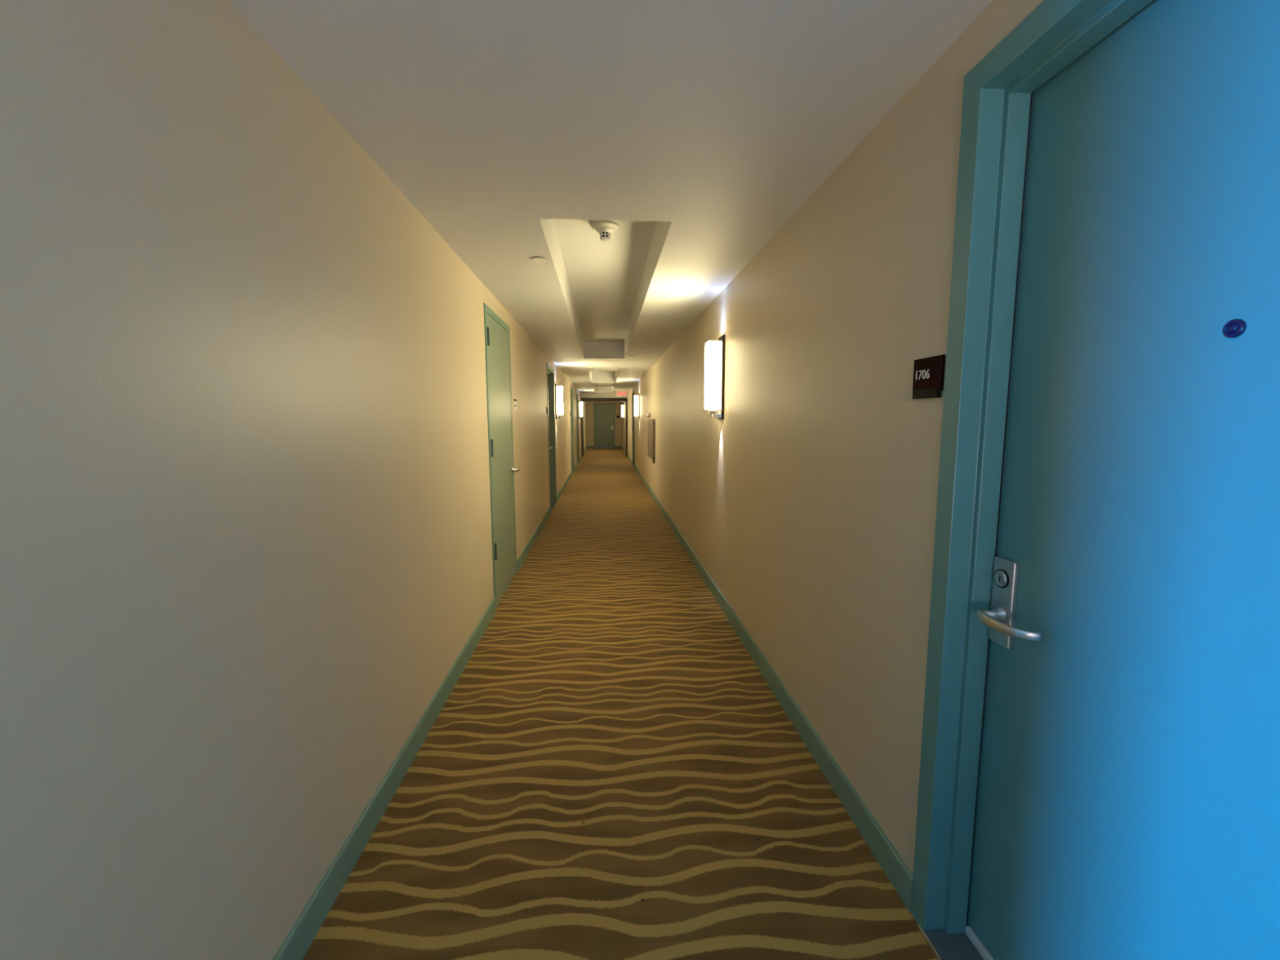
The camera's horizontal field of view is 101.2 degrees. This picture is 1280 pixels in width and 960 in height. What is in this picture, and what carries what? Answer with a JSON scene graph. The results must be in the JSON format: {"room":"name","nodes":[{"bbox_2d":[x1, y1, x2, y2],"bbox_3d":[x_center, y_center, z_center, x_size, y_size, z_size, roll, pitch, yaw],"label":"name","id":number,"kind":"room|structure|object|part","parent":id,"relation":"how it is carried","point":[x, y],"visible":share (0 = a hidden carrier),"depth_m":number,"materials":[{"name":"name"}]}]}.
{"room":"apartment building corridor","nodes":[
{"label":"apartment building corridor","id":0,"kind":"room"},
{"bbox_2d":[0,0,586,959],"bbox_3d":[-3.222,-1.169,12.028,3.230,2.200,23.450,-1,7,-4],"label":"wall","id":1,"kind":"structure","parent":0,"point":[246,540],"depth_m":1.02,"materials":[{"name":"beige paint"}]},
{"bbox_2d":[272,446,586,959],"bbox_3d":[-1.603,-0.142,12.260,0.012,0.100,23.450,-1,7,-4],"label":"baseboard","id":2,"kind":"structure","parent":1,"relation":"attached to","point":[296,944],"depth_m":1.71,"materials":[{"name":"green paint"}]},
{"bbox_2d":[483,302,519,608],"bbox_3d":[-1.036,-0.172,3.990,0.138,2.078,0.920,-1,7,-4],"label":"door","id":3,"kind":"structure","parent":1,"relation":"in","point":[502,469],"depth_m":3.90,"materials":[{"name":"green paint"}]},
{"bbox_3d":[-1.018,-0.082,4.293,0.064,0.038,0.145,-1,7,-4],"label":"lever handle","id":4,"kind":"part","parent":3,"relation":"part of","materials":[{"name":"silver metal"}]},
{"bbox_2d":[512,398,516,410],"bbox_3d":[-1.084,-0.652,4.561,0.009,0.100,0.150,-1,7,-4],"label":"door sign","id":5,"kind":"object","parent":1,"relation":"attached to","point":[514,401],"visible":1,"depth_m":4.53,"materials":[{"name":"white plastic"}]},
{"bbox_2d":[546,362,556,512],"bbox_3d":[-1.378,-0.625,7.807,0.164,2.092,1.035,-1,7,-4],"label":"door","id":6,"kind":"structure","parent":1,"relation":"in","point":[550,371],"depth_m":8.23,"materials":[{"name":"green paint"}]},
{"bbox_3d":[-1.378,0.407,7.927,0.160,0.012,0.913,-1,7,-4],"label":"sill plate","id":7,"kind":"part","parent":6,"relation":"part of","materials":[{"name":"paint"}]},
{"bbox_2d":[555,383,563,418],"bbox_3d":[-1.310,-1.271,8.515,0.107,0.564,0.150,-1,7,-4],"label":"wall sconce","id":8,"kind":"object","parent":1,"relation":"attached to","point":[558,389],"visible":1,"depth_m":8.45,"materials":[{"name":"white glass"}]},
{"bbox_3d":[-1.356,-1.271,8.512,0.016,0.564,0.142,-1,7,-4],"label":"plate","id":9,"kind":"part","parent":8,"relation":"part of","materials":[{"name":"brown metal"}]},
{"bbox_3d":[-1.301,-1.286,8.514,0.077,0.454,0.150,-1,7,-4],"label":"lamp shade","id":10,"kind":"part","parent":8,"relation":"part of","materials":[{"name":"white glass"}]},
{"bbox_2d":[561,386,563,414],"bbox_3d":[-1.260,-1.287,8.517,0.005,0.454,0.150,-1,7,-4],"label":"diffuser","id":11,"kind":"object","parent":8,"relation":"attached to","point":[562,386],"depth_m":8.46,"materials":[{"name":"white glass"}]},
{"bbox_2d":[569,385,573,474],"bbox_3d":[-1.726,-1.210,12.813,0.164,2.092,1.030,-1,7,-4],"label":"door","id":12,"kind":"structure","parent":1,"relation":"in","point":[571,387],"depth_m":13.23,"materials":[{"name":"green paint"}]},
{"bbox_2d":[576,391,579,463],"bbox_3d":[-1.920,-1.537,15.617,0.164,2.092,1.030,-1,7,-4],"label":"door","id":13,"kind":"structure","parent":1,"relation":"in","point":[577,403],"depth_m":16.04,"materials":[{"name":"green paint"}]},
{"bbox_2d":[578,401,582,418],"bbox_3d":[-1.853,-2.186,16.343,0.107,0.564,0.150,-1,7,-4],"label":"wall sconce","id":14,"kind":"object","parent":1,"relation":"attached to","point":[580,402],"visible":0.98,"depth_m":16.28,"materials":[{"name":"white glass"}]},
{"bbox_3d":[-1.843,-2.201,16.342,0.077,0.454,0.150,-1,7,-4],"label":"lamp shade","id":15,"kind":"part","parent":14,"relation":"part of","materials":[{"name":"white glass"}]},
{"bbox_2d":[582,401,584,453],"bbox_3d":[-2.203,-2.014,19.700,0.164,2.092,1.030,-1,7,-4],"label":"door","id":16,"kind":"structure","parent":1,"relation":"in","point":[583,402],"depth_m":20.16,"materials":[{"name":"green paint"}]},
{"bbox_2d":[586,401,622,445],"bbox_3d":[-1.629,-2.563,23.909,2.094,2.200,0.200,-1,7,-4],"label":"wall","id":17,"kind":"structure","parent":0,"point":[589,405],"depth_m":23.80,"materials":[{"name":"beige paint"}]},
{"bbox_2d":[593,403,614,448],"bbox_3d":[-1.620,-2.467,23.844,0.950,2.025,0.152,-1,7,-4],"label":"door","id":18,"kind":"structure","parent":17,"relation":"in","point":[603,413],"depth_m":23.84,"materials":[{"name":"green paint"}]},
{"bbox_2d":[586,445,622,448],"bbox_3d":[-1.619,-1.508,23.926,1.570,0.100,0.012,-1,7,-4],"label":"baseboard","id":19,"kind":"structure","parent":17,"relation":"attached to","point":[588,446],"depth_m":23.92,"materials":[{"name":"green paint"}]},
{"bbox_2d":[581,393,626,398],"bbox_3d":[-1.244,-2.922,18.217,1.594,0.165,0.150,-1,7,-4],"label":"wall header","id":20,"kind":"structure","parent":0,"point":[583,395],"depth_m":18.14,"materials":[{"name":"white paint"}]},
{"bbox_2d":[581,397,627,457],"bbox_3d":[-1.242,-1.829,18.345,1.594,2.035,0.180,-1,7,-4],"label":"door frame","id":21,"kind":"structure","parent":20,"relation":"attached to","point":[583,399],"depth_m":18.18,"materials":[{"name":"brown wood"}]},
{"bbox_2d":[230,0,992,393],"bbox_3d":[-2.332,-2.263,10.524,5.324,0.320,26.700,-1,7,-4],"label":"ceiling","id":22,"kind":"structure","parent":0,"point":[699,129],"depth_m":1.53,"materials":[{"name":"white paint"}]},
{"bbox_2d":[531,257,546,262],"bbox_3d":[-0.551,-1.209,2.878,0.084,0.018,0.084,-1,7,-4],"label":"sprinkler","id":23,"kind":"object","parent":22,"relation":"attached to","point":[540,260],"visible":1,"depth_m":2.87,"materials":[{"name":"white plastic"}]},
{"bbox_2d":[591,220,618,242],"bbox_3d":[-0.202,-1.430,3.048,0.156,0.087,0.156,-1,7,-4],"label":"smoke detector","id":24,"kind":"object","parent":22,"relation":"attached to","point":[605,228],"visible":1,"depth_m":3.01,"materials":[{"name":"white plastic"}]},
{"bbox_2d":[592,367,618,370],"bbox_3d":[-0.599,-1.949,9.227,0.440,0.010,0.420,-1,7,-4],"label":"ceiling vent","id":25,"kind":"object","parent":22,"relation":"in","point":[594,368],"visible":1,"depth_m":9.16,"materials":[{"name":"white plastic"}]},
{"bbox_2d":[597,383,613,385],"bbox_3d":[-0.877,-2.452,13.529,0.420,0.010,0.400,-1,7,-4],"label":"ceiling vent","id":26,"kind":"object","parent":22,"relation":"in","point":[597,384],"visible":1,"depth_m":13.44,"materials":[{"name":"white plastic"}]},
{"bbox_2d":[617,391,626,396],"bbox_3d":[-0.573,-2.759,16.814,0.330,0.164,0.050,-1,7,-4],"label":"exit sign","id":27,"kind":"object","parent":22,"relation":"hanging from","point":[621,393],"visible":1,"depth_m":16.79,"materials":[{"name":"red plastic"}]},
{"bbox_2d":[302,447,937,959],"bbox_3d":[-2.327,0.130,10.804,5.324,0.100,26.700,-1,7,-4],"label":"floor","id":28,"kind":"structure","parent":0,"point":[607,688],"depth_m":1.84,"materials":[{"name":"carpet"}]},
{"bbox_2d":[622,0,1044,875],"bbox_3d":[0.202,-1.038,10.842,0.250,2.200,26.300,-1,7,-4],"label":"wall","id":29,"kind":"structure","parent":0,"point":[811,506],"depth_m":1.81,"materials":[{"name":"beige paint"}]},
{"bbox_2d":[622,404,624,418],"bbox_3d":[-0.654,-2.676,20.507,0.107,0.564,0.150,-1,7,-4],"label":"wall sconce","id":30,"kind":"object","parent":29,"relation":"attached to","point":[623,406],"visible":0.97,"depth_m":20.44,"materials":[{"name":"white glass"}]},
{"bbox_3d":[-0.664,-2.691,20.505,0.077,0.454,0.150,-1,7,-4],"label":"lamp shade","id":31,"kind":"part","parent":30,"relation":"part of","materials":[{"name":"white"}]},
{"bbox_2d":[631,389,635,467],"bbox_3d":[-0.110,-1.413,14.516,0.164,2.092,1.030,-1,7,-4],"label":"door","id":32,"kind":"structure","parent":29,"relation":"in","point":[633,391],"depth_m":14.93,"materials":[{"name":"green paint"}]},
{"bbox_2d":[634,393,639,418],"bbox_3d":[-0.066,-1.686,12.035,0.107,0.564,0.150,-1,7,-4],"label":"wall sconce","id":33,"kind":"object","parent":29,"relation":"attached to","point":[637,397],"visible":1,"depth_m":11.97,"materials":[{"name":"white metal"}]},
{"bbox_3d":[-0.076,-1.701,12.032,0.077,0.454,0.150,-1,7,-4],"label":"lamp shade","id":34,"kind":"part","parent":33,"relation":"part of","materials":[{"name":"white glass"}]},
{"bbox_3d":[-0.030,-1.687,12.037,0.002,0.552,0.126,-1,7,-4],"label":"plate","id":35,"kind":"part","parent":33,"relation":"part of","materials":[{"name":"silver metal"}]},
{"bbox_3d":[-0.021,-1.687,12.038,0.016,0.564,0.142,-1,7,-4],"label":"plate","id":36,"kind":"part","parent":33,"relation":"part of","materials":[{"name":"brown metal"}]},
{"bbox_2d":[647,418,655,462],"bbox_3d":[0.183,-0.679,8.915,0.056,0.715,1.000,-1,7,-4],"label":"fire extinguisher cabinet","id":37,"kind":"object","parent":29,"relation":"attached to","point":[651,422],"visible":1,"depth_m":8.59,"materials":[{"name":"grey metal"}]},
{"bbox_3d":[0.175,-0.701,8.912,0.012,0.620,0.950,-1,7,-4],"label":"cabinet door","id":38,"kind":"part","parent":37,"relation":"part of","materials":[{"name":"grey metal"}]},
{"bbox_2d":[704,334,724,418],"bbox_3d":[0.516,-0.705,3.642,0.107,0.564,0.150,-1,7,-4],"label":"wall sconce","id":39,"kind":"object","parent":29,"relation":"attached to","point":[714,349],"visible":1,"depth_m":3.58,"materials":[{"name":"white glass"}]},
{"bbox_2d":[704,340,710,408],"bbox_3d":[0.465,-0.720,3.637,0.005,0.454,0.150,-1,7,-4],"label":"diffuser","id":40,"kind":"object","parent":39,"relation":"attached to","point":[707,375],"depth_m":3.61,"materials":[{"name":"white glass"}]},
{"bbox_3d":[0.506,-0.720,3.639,0.077,0.454,0.150,-1,7,-4],"label":"lamp shade","id":41,"kind":"part","parent":39,"relation":"part of","materials":[{"name":"white glass"}]},
{"bbox_3d":[0.552,-0.706,3.644,0.002,0.552,0.126,-1,7,-4],"label":"plate","id":42,"kind":"part","parent":39,"relation":"part of","materials":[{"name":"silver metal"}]},
{"bbox_3d":[0.561,-0.706,3.645,0.016,0.564,0.142,-1,7,-4],"label":"plate","id":43,"kind":"part","parent":39,"relation":"part of","materials":[{"name":"silver metal"}]},
{"bbox_2d":[622,446,912,912],"bbox_3d":[0.073,0.006,10.956,0.012,0.100,26.300,-1,7,-4],"label":"baseboard","id":44,"kind":"structure","parent":29,"relation":"attached to","point":[895,869],"depth_m":1.99,"materials":[{"name":"green paint"}]},
{"bbox_2d":[912,354,945,399],"bbox_3d":[0.726,-0.258,1.330,0.012,0.102,0.118,-1,7,-4],"label":"room sign","id":45,"kind":"object","parent":29,"relation":"attached to","point":[928,372],"visible":1,"depth_m":1.32,"materials":[{"name":"black plastic"}]},
{"bbox_2d":[911,0,1279,959],"bbox_3d":[0.842,0.191,0.795,0.164,2.092,1.035,-1,7,-4],"label":"door","id":46,"kind":"structure","parent":29,"relation":"in","point":[1100,773],"depth_m":0.96,"materials":[{"name":"teal paint"}]},
{"bbox_3d":[0.846,1.223,0.916,0.160,0.012,0.913,-1,7,-4],"label":"sill plate","id":47,"kind":"part","parent":46,"relation":"part of","materials":[{"name":"grey paint"}]},
{"bbox_3d":[0.840,0.282,1.215,0.014,0.202,0.062,-1,7,-4],"label":"lock plate","id":48,"kind":"part","parent":46,"relation":"part of","materials":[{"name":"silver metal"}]},
{"bbox_3d":[0.806,0.317,1.157,0.064,0.038,0.148,-1,7,-4],"label":"lever handle","id":49,"kind":"part","parent":46,"relation":"part of","materials":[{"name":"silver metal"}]},
{"bbox_3d":[0.844,0.191,0.795,0.159,2.092,1.035,-1,7,-4],"label":"frame","id":50,"kind":"part","parent":46,"relation":"part of","materials":[{"name":"teal paint"}]}
]}

